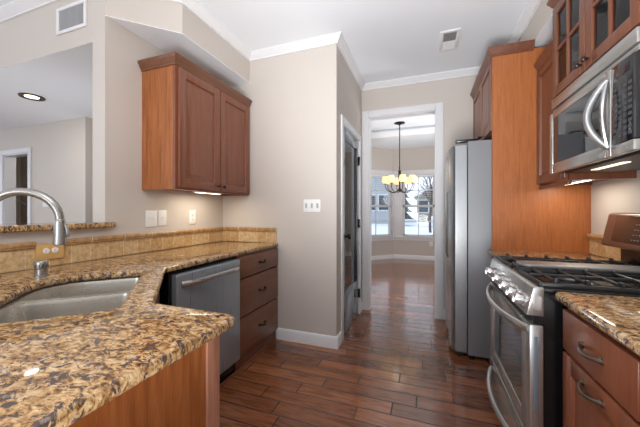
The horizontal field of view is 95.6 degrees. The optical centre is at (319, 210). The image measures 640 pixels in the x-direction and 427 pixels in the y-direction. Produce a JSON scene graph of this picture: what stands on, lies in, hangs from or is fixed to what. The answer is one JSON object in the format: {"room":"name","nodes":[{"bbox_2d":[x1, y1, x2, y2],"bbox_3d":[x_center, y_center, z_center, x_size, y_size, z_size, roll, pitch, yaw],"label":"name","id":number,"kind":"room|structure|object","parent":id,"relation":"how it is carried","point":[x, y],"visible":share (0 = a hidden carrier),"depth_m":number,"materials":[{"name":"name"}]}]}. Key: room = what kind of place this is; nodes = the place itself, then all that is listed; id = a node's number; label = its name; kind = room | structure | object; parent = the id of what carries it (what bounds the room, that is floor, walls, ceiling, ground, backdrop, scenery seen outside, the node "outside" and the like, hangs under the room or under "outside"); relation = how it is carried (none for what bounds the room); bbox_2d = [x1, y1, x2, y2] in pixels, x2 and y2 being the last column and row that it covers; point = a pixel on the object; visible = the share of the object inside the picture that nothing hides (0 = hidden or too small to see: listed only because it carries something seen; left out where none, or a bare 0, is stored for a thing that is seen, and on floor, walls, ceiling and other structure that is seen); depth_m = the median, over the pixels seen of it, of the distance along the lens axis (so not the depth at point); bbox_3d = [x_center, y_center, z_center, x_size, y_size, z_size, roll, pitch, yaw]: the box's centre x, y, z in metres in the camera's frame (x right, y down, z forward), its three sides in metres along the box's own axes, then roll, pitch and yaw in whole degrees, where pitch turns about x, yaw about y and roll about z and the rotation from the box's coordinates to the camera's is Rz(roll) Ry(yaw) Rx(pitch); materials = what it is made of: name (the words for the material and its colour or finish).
{"room":"kitchen","nodes":[
{"label":"kitchen","id":0,"kind":"room"},
{"bbox_2d":[16,156,26,222],"bbox_3d":[-4.175,0.048,4.492,3.090,2.335,0.795,0,0,20],"label":"wall","id":1,"kind":"structure","parent":0,"point":[21,162],"depth_m":5.23,"materials":[{"name":"beige paint"}]},
{"bbox_2d":[0,117,92,222],"bbox_3d":[-4.437,0.048,5.055,4.215,2.335,1.915,0,0,20],"label":"wall","id":2,"kind":"structure","parent":0,"point":[62,151],"depth_m":3.58,"materials":[{"name":"beige paint"}]},
{"bbox_2d":[0,147,31,223],"bbox_3d":[-4.085,0.191,3.963,0.696,2.048,0.138,0,0,20],"label":"trim","id":3,"kind":"structure","parent":2,"relation":"attached to","point":[7,157],"depth_m":4.01,"materials":[{"name":"white paint"}]},
{"bbox_2d":[0,42,92,130],"bbox_3d":[-3.799,-1.133,4.297,5.930,0.025,2.906,0,0,20],"label":"ceiling","id":4,"kind":"structure","parent":0,"point":[64,78],"depth_m":2.65,"materials":[{"name":"white paint"}]},
{"bbox_2d":[18,93,45,100],"bbox_3d":[-2.822,-1.115,2.840,0.196,0.010,0.196,0,0,20],"label":"recessed light","id":5,"kind":"object","parent":4,"relation":"in","point":[28,96],"visible":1,"depth_m":2.84,"materials":[{"name":"white metal"}]},
{"bbox_2d":[0,0,92,68],"bbox_3d":[-4.274,-1.331,2.986,5.930,0.419,0.120,0,0,20],"label":"wall header","id":6,"kind":"structure","parent":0,"point":[32,35],"depth_m":2.12,"materials":[{"name":"beige paint"}]},
{"bbox_2d":[56,0,86,35],"bbox_3d":[-1.704,-1.325,1.986,0.310,0.184,0.012,0,0,20],"label":"air vent","id":7,"kind":"object","parent":6,"relation":"in","point":[73,16],"visible":1,"depth_m":1.98,"materials":[{"name":"white metal"}]},
{"bbox_2d":[0,0,222,282],"bbox_3d":[-1.604,-0.163,1.474,0.120,2.755,3.480,0,0,20],"label":"wall","id":8,"kind":"structure","parent":0,"point":[119,197],"depth_m":1.98,"materials":[{"name":"beige paint"}]},
{"bbox_2d":[0,222,116,232],"bbox_3d":[-1.874,0.089,0.913,0.355,0.034,2.241,0,0,20],"label":"bar ledge","id":9,"kind":"object","parent":8,"relation":"on","point":[47,226],"visible":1,"depth_m":1.56,"materials":[{"name":"brown stone"}]},
{"bbox_2d":[0,227,222,272],"bbox_3d":[-1.456,0.232,1.670,0.026,0.142,2.749,0,0,20],"label":"tile backsplash","id":10,"kind":"structure","parent":8,"relation":"attached to","point":[19,256],"depth_m":1.88,"materials":[{"name":"tile"}]},
{"bbox_2d":[35,243,63,260],"bbox_3d":[-1.478,0.221,1.590,0.016,0.086,0.126,0,0,20],"label":"wall outlet","id":11,"kind":"object","parent":10,"relation":"attached to","point":[42,251],"visible":0.97,"depth_m":1.58,"materials":[{"name":"brown plastic"}]},
{"bbox_2d":[43,248,49,253],"bbox_3d":[-1.481,0.216,1.570,0.004,0.031,0.031,0,0,20],"label":"socket","id":12,"kind":"object","parent":11,"relation":"attached to","point":[45,250],"depth_m":1.57,"materials":[{"name":"grey plastic"}]},
{"bbox_2d":[52,247,58,252],"bbox_3d":[-1.467,0.216,1.607,0.004,0.031,0.031,0,0,20],"label":"socket","id":13,"kind":"object","parent":11,"relation":"attached to","point":[54,249],"depth_m":1.61,"materials":[{"name":"grey plastic"}]},
{"bbox_2d":[145,210,156,226],"bbox_3d":[-1.271,0.058,2.194,0.016,0.124,0.100,0,0,20],"label":"light switch","id":14,"kind":"object","parent":8,"relation":"attached to","point":[150,215],"visible":1,"depth_m":2.19,"materials":[{"name":"white plastic"}]},
{"bbox_2d":[158,210,166,225],"bbox_3d":[-1.238,0.055,2.286,0.016,0.120,0.074,0,0,20],"label":"light switch","id":15,"kind":"object","parent":8,"relation":"attached to","point":[162,214],"visible":1,"depth_m":2.28,"materials":[{"name":"white plastic"}]},
{"bbox_2d":[189,210,195,223],"bbox_3d":[-1.135,0.055,2.581,0.008,0.120,0.076,0,0,20],"label":"wall outlet","id":16,"kind":"object","parent":8,"relation":"attached to","point":[192,213],"visible":1,"depth_m":2.58,"materials":[{"name":"white plastic"}]},
{"bbox_2d":[137,52,251,195],"bbox_3d":[-0.985,-0.618,2.466,0.365,0.930,0.936,0,0,20],"label":"upper cabinet","id":17,"kind":"object","parent":8,"relation":"attached to","point":[196,126],"visible":1,"depth_m":2.13,"materials":[{"name":"brown wood"}]},
{"bbox_2d":[193,191,222,193],"bbox_3d":[-0.957,-0.158,2.484,0.060,0.018,0.300,0,0,20],"label":"light","id":18,"kind":"object","parent":17,"relation":"attached to","point":[193,191],"visible":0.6,"depth_m":2.44,"materials":[{"name":"white plastic"}]},
{"bbox_2d":[105,0,249,85],"bbox_3d":[-1.044,-1.403,2.374,0.320,0.274,1.167,0,0,20],"label":"soffit","id":19,"kind":"structure","parent":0,"point":[164,14],"depth_m":2.15,"materials":[{"name":"beige paint"}]},
{"bbox_2d":[0,0,528,83],"bbox_3d":[-3.225,-1.565,0.987,9.263,0.050,7.660,0,0,20],"label":"ceiling","id":20,"kind":"structure","parent":0,"point":[385,39],"depth_m":2.40,"materials":[{"name":"white paint"}]},
{"bbox_2d":[439,28,460,51],"bbox_3d":[1.165,-1.535,2.615,0.160,0.010,0.320,0,0,20],"label":"ceiling vent","id":21,"kind":"object","parent":20,"relation":"in","point":[449,39],"visible":1,"depth_m":2.60,"materials":[{"name":"white metal"}]},
{"bbox_2d":[223,44,339,336],"bbox_3d":[-0.408,-0.163,2.817,1.214,2.755,0.100,0,0,20],"label":"wall","id":22,"kind":"structure","parent":0,"point":[295,97],"depth_m":2.69,"materials":[{"name":"beige paint"}]},
{"bbox_2d":[0,0,480,90],"bbox_3d":[-2.259,-1.508,2.747,8.793,0.064,1.812,0,0,2],"label":"trim","id":23,"kind":"structure","parent":22,"relation":"attached to","point":[17,8],"depth_m":2.64,"materials":[{"name":"white paint"}]},
{"bbox_2d":[223,227,276,242],"bbox_3d":[-0.709,0.232,2.859,0.619,0.142,0.026,0,0,20],"label":"tile backsplash","id":24,"kind":"structure","parent":22,"relation":"attached to","point":[245,234],"depth_m":2.85,"materials":[{"name":"tile"}]},
{"bbox_2d":[276,328,341,349],"bbox_3d":[-0.104,1.163,2.717,0.605,0.105,0.150,0,0,20],"label":"baseboard","id":25,"kind":"structure","parent":22,"relation":"attached to","point":[333,342],"depth_m":2.64,"materials":[{"name":"white paint"}]},
{"bbox_2d":[304,199,319,211],"bbox_3d":[-0.075,-0.048,2.635,0.165,0.115,0.016,0,0,20],"label":"light switch","id":26,"kind":"object","parent":22,"relation":"attached to","point":[310,205],"visible":1,"depth_m":2.63,"materials":[{"name":"white plastic"}]},
{"bbox_2d":[340,52,361,330],"bbox_3d":[0.299,-0.163,3.135,0.100,2.755,0.980,0,0,20],"label":"wall","id":27,"kind":"structure","parent":0,"point":[350,92],"depth_m":3.01,"materials":[{"name":"beige paint"}]},
{"bbox_2d":[341,114,360,341],"bbox_3d":[0.297,0.159,3.104,0.116,2.112,0.844,0,0,20],"label":"trim","id":28,"kind":"structure","parent":27,"relation":"attached to","point":[344,122],"depth_m":2.73,"materials":[{"name":"white paint"}]},
{"bbox_2d":[344,127,359,334],"bbox_3d":[0.356,0.193,3.088,0.111,2.028,0.702,0,0,20],"label":"door","id":29,"kind":"structure","parent":27,"relation":"in","point":[351,159],"depth_m":3.14,"materials":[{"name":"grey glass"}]},
{"bbox_2d":[220,258,501,426],"bbox_3d":[-1.593,1.245,2.651,11.200,0.060,11.900,0,0,20],"label":"floor","id":30,"kind":"structure","parent":0,"point":[396,364],"depth_m":2.10,"materials":[{"name":"brown wood"}]},
{"bbox_2d":[68,335,219,426],"bbox_3d":[-1.043,0.776,0.789,1.382,0.877,0.624,0,0,20],"label":"base cabinet","id":31,"kind":"object","parent":30,"relation":"on","point":[185,393],"visible":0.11,"depth_m":0.70,"materials":[{"name":"brown wood"}]},
{"bbox_2d":[0,241,278,426],"bbox_3d":[-0.733,0.320,1.594,1.434,0.032,2.419,0,0,20],"label":"countertop","id":32,"kind":"structure","parent":31,"relation":"on","point":[55,371],"depth_m":0.70,"materials":[{"name":"brown stone"}]},
{"bbox_2d":[0,188,69,245],"bbox_3d":[-1.108,0.109,1.072,0.278,0.390,0.128,0,0,-5],"label":"kitchen faucet","id":33,"kind":"object","parent":32,"relation":"on","point":[61,232],"visible":1,"depth_m":1.10,"materials":[{"name":"silver metal"}]},
{"bbox_2d":[32,260,49,277],"bbox_3d":[-1.302,0.268,1.354,0.058,0.073,0.058,0,0,20],"label":"air gap cap","id":34,"kind":"object","parent":32,"relation":"on","point":[41,267],"visible":1,"depth_m":1.34,"materials":[{"name":"silver metal"}]},
{"bbox_2d":[0,276,140,323],"bbox_3d":[-0.944,0.441,1.115,0.417,0.206,0.680,0,0,-25],"label":"sink","id":35,"kind":"object","parent":32,"relation":"in","point":[82,297],"visible":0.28,"depth_m":1.16,"materials":[{"name":"metal"}]},
{"bbox_2d":[156,291,159,303],"bbox_3d":[-0.738,0.776,1.229,0.118,0.877,0.652,0,0,-25],"label":"base cabinet","id":36,"kind":"object","parent":30,"relation":"on","point":[158,298],"visible":0.02,"depth_m":1.46,"materials":[{"name":"brown wood"}]},
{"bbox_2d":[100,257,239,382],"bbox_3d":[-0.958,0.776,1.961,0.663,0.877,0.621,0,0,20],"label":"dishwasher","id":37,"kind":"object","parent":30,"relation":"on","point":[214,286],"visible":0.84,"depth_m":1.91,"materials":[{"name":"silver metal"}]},
{"bbox_2d":[220,247,277,386],"bbox_3d":[-0.882,0.776,2.281,0.669,0.877,1.226,0,0,20],"label":"base cabinet","id":38,"kind":"object","parent":30,"relation":"on","point":[258,269],"visible":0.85,"depth_m":2.39,"materials":[{"name":"brown wood"}]},
{"bbox_2d":[445,138,491,359],"bbox_3d":[1.636,0.312,2.673,0.884,1.806,0.860,0,0,20],"label":"refrigerator","id":39,"kind":"object","parent":30,"relation":"on","point":[468,167],"visible":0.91,"depth_m":2.37,"materials":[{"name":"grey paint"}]},
{"bbox_2d":[470,39,590,256],"bbox_3d":[1.777,-0.029,2.597,0.651,2.489,0.966,0,0,20],"label":"tall cabinet","id":40,"kind":"object","parent":30,"relation":"on","point":[525,217],"visible":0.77,"depth_m":2.21,"materials":[{"name":"brown wood"}]},
{"bbox_2d":[485,213,639,426],"bbox_3d":[1.258,0.612,1.394,0.778,1.206,0.758,0,0,20],"label":"gas range","id":41,"kind":"object","parent":30,"relation":"on","point":[524,380],"visible":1,"depth_m":1.29,"materials":[{"name":"silver metal"}]},
{"bbox_2d":[495,257,639,297],"bbox_3d":[1.282,0.307,1.386,0.652,0.024,0.755,0,0,20],"label":"cooktop","id":42,"kind":"object","parent":41,"relation":"in","point":[534,285],"depth_m":1.20,"materials":[{"name":"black metal"}]},
{"bbox_2d":[563,308,639,426],"bbox_3d":[0.983,0.776,0.418,0.657,0.877,1.225,0,0,20],"label":"base cabinet","id":43,"kind":"object","parent":30,"relation":"on","point":[601,375],"visible":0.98,"depth_m":0.87,"materials":[{"name":"brown wood"}]},
{"bbox_2d":[555,292,639,355],"bbox_3d":[0.986,0.320,0.415,0.653,0.032,1.252,0,0,20],"label":"countertop","id":44,"kind":"structure","parent":43,"relation":"on","point":[618,317],"depth_m":0.88,"materials":[{"name":"brown stone"}]},
{"bbox_3d":[1.557,0.777,1.948,0.620,0.877,0.473,0,0,20],"label":"base cabinet","id":45,"kind":"object","parent":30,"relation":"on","visible":0},
{"bbox_2d":[488,250,608,259],"bbox_3d":[1.544,0.320,1.952,0.650,0.032,0.476,0,0,20],"label":"countertop","id":46,"kind":"structure","parent":45,"relation":"on","point":[494,253],"depth_m":2.03,"materials":[{"name":"brown stone"}]},
{"bbox_2d":[372,146,434,255],"bbox_3d":[1.808,-0.245,5.434,3.880,2.920,4.130,0,0,20],"label":"wall","id":47,"kind":"structure","parent":0,"point":[421,158],"depth_m":7.29,"materials":[{"name":"beige paint"}]},
{"bbox_2d":[372,169,394,240],"bbox_3d":[1.403,-0.140,7.246,1.070,1.770,0.145,0,0,-25],"label":"window","id":48,"kind":"structure","parent":47,"relation":"in","point":[390,205],"depth_m":7.39,"materials":[{"name":"white paint"}]},
{"bbox_2d":[372,174,391,236],"bbox_3d":[1.427,-0.135,7.230,0.896,1.535,0.032,0,0,-25],"label":"window blind","id":49,"kind":"object","parent":48,"relation":"attached to","point":[372,174],"visible":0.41,"depth_m":7.25,"materials":[{"name":"white plastic"}]},
{"bbox_2d":[372,127,434,138],"bbox_3d":[1.646,-1.597,4.987,2.300,0.115,1.900,0,0,20],"label":"trim","id":50,"kind":"structure","parent":47,"relation":"attached to","point":[429,130],"depth_m":5.92,"materials":[{"name":"white paint"}]},
{"bbox_2d":[372,254,434,260],"bbox_3d":[1.784,1.163,5.368,3.600,0.105,3.990,0,0,20],"label":"baseboard","id":51,"kind":"structure","parent":47,"relation":"attached to","point":[391,256],"depth_m":7.27,"materials":[{"name":"white paint"}]},
{"bbox_2d":[394,169,434,240],"bbox_3d":[2.414,-0.140,7.291,1.065,1.770,0.145,0,0,20],"label":"window","id":52,"kind":"structure","parent":47,"relation":"in","point":[399,204],"depth_m":7.36,"materials":[{"name":"white paint"}]},
{"bbox_2d":[403,174,433,236],"bbox_3d":[2.464,-0.135,7.246,0.736,1.535,0.032,0,0,20],"label":"window blind","id":53,"kind":"object","parent":52,"relation":"attached to","point":[427,174],"visible":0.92,"depth_m":7.22,"materials":[{"name":"white plastic"}]},
{"bbox_2d":[372,114,434,148],"bbox_3d":[1.827,-1.665,5.486,3.900,0.160,4.240,0,0,20],"label":"ceiling","id":54,"kind":"structure","parent":0,"point":[426,140],"depth_m":6.09,"materials":[{"name":"white paint"}]},
{"bbox_2d":[382,121,417,192],"bbox_3d":[1.540,-1.029,5.611,0.667,1.352,0.665,0,0,20],"label":"chandelier","id":55,"kind":"object","parent":54,"relation":"hanging from","point":[402,178],"visible":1,"depth_m":5.57,"materials":[{"name":"yellow glass"}]},
{"bbox_2d":[362,75,476,309],"bbox_3d":[1.226,-0.260,3.385,4.600,2.950,0.120,0,0,20],"label":"wall","id":56,"kind":"structure","parent":0,"point":[455,92],"depth_m":3.26,"materials":[{"name":"beige paint"}]},
{"bbox_2d":[362,102,443,318],"bbox_3d":[0.977,-0.003,3.475,0.920,2.435,0.156,0,0,20],"label":"trim","id":57,"kind":"structure","parent":56,"relation":"attached to","point":[437,109],"depth_m":3.46,"materials":[{"name":"white paint"}]},
{"bbox_2d":[507,0,541,43],"bbox_3d":[1.095,-1.508,0.848,0.058,0.064,4.740,0,0,20],"label":"trim","id":58,"kind":"structure","parent":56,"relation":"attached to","point":[531,7],"depth_m":2.28,"materials":[{"name":"white paint"}]},
{"bbox_2d":[519,0,552,47],"bbox_3d":[1.284,-1.403,0.780,0.343,0.274,4.740,0,0,20],"label":"ceiling","id":59,"kind":"structure","parent":0,"point":[543,12],"depth_m":2.09,"materials":[{"name":"beige paint"}]},
{"bbox_2d":[591,170,639,258],"bbox_3d":[1.501,-0.163,0.701,0.120,2.755,4.740,0,0,20],"label":"wall","id":60,"kind":"structure","parent":0,"point":[613,195],"depth_m":1.84,"materials":[{"name":"beige paint"}]},
{"bbox_2d":[534,39,636,189],"bbox_3d":[1.681,-0.629,1.902,0.356,0.939,0.474,0,0,20],"label":"upper cabinet","id":61,"kind":"object","parent":60,"relation":"attached to","point":[543,65],"visible":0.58,"depth_m":2.00,"materials":[{"name":"brown wood"}]},
{"bbox_2d":[569,179,594,184],"bbox_3d":[1.657,-0.190,1.889,0.060,0.017,0.360,0,0,20],"label":"light","id":62,"kind":"object","parent":61,"relation":"attached to","point":[573,181],"visible":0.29,"depth_m":1.80,"materials":[{"name":"white plastic"}]},
{"bbox_2d":[547,0,639,97],"bbox_3d":[1.446,-0.973,1.347,0.419,0.606,0.794,0,0,20],"label":"upper cabinet","id":63,"kind":"object","parent":60,"relation":"attached to","point":[584,31],"visible":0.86,"depth_m":1.40,"materials":[{"name":"brown wood"}]},
{"bbox_2d":[550,26,639,173],"bbox_3d":[1.414,-0.440,1.340,0.470,0.451,0.750,0,0,20],"label":"microwave","id":64,"kind":"object","parent":63,"relation":"attached to","point":[595,120],"visible":1,"depth_m":1.23,"materials":[{"name":"silver metal"}]},
{"bbox_2d":[587,234,620,260],"bbox_3d":[1.495,0.232,0.899,0.026,0.142,2.489,0,0,20],"label":"tile backsplash","id":65,"kind":"structure","parent":60,"relation":"attached to","point":[596,247],"depth_m":1.93,"materials":[{"name":"tile"}]},
{"label":"outside","id":66,"kind":"structure","parent":0,"visible":0},
{"bbox_2d":[372,215,432,234],"bbox_3d":[16.716,1.265,46.167,120.000,0.300,81.800,0,0,20],"label":"snow","id":67,"kind":"object","parent":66,"point":[409,222],"depth_m":19.60,"materials":[{"name":"white snow"}]},
{"bbox_2d":[372,177,408,223],"bbox_3d":[4.966,-1.785,29.576,7.400,5.800,8.000,0,0,20],"label":"house","id":68,"kind":"structure","parent":67,"relation":"on","point":[382,218],"depth_m":25.71,"materials":[{"name":"grey"}]},
{"bbox_2d":[405,188,413,218],"bbox_3d":[6.297,-1.204,22.181,1.862,4.637,1.881,0,0,20],"label":"evergreen tree","id":69,"kind":"object","parent":67,"relation":"on","point":[407,216],"visible":0.23,"depth_m":21.77,"materials":[{"name":"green plant"}]},
{"bbox_2d":[414,184,432,220],"bbox_3d":[15.735,-1.685,32.590,9.600,5.600,9.000,0,0,20],"label":"house","id":70,"kind":"structure","parent":67,"relation":"on","point":[422,200],"depth_m":30.07,"materials":[{"name":"beige"}]},
{"bbox_2d":[417,177,432,232],"bbox_3d":[5.739,-0.697,14.992,1.798,3.625,1.401,0,0,20],"label":"bare tree","id":71,"kind":"object","parent":67,"relation":"on","point":[430,201],"visible":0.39,"depth_m":14.90,"materials":[{"name":"brown plant"}]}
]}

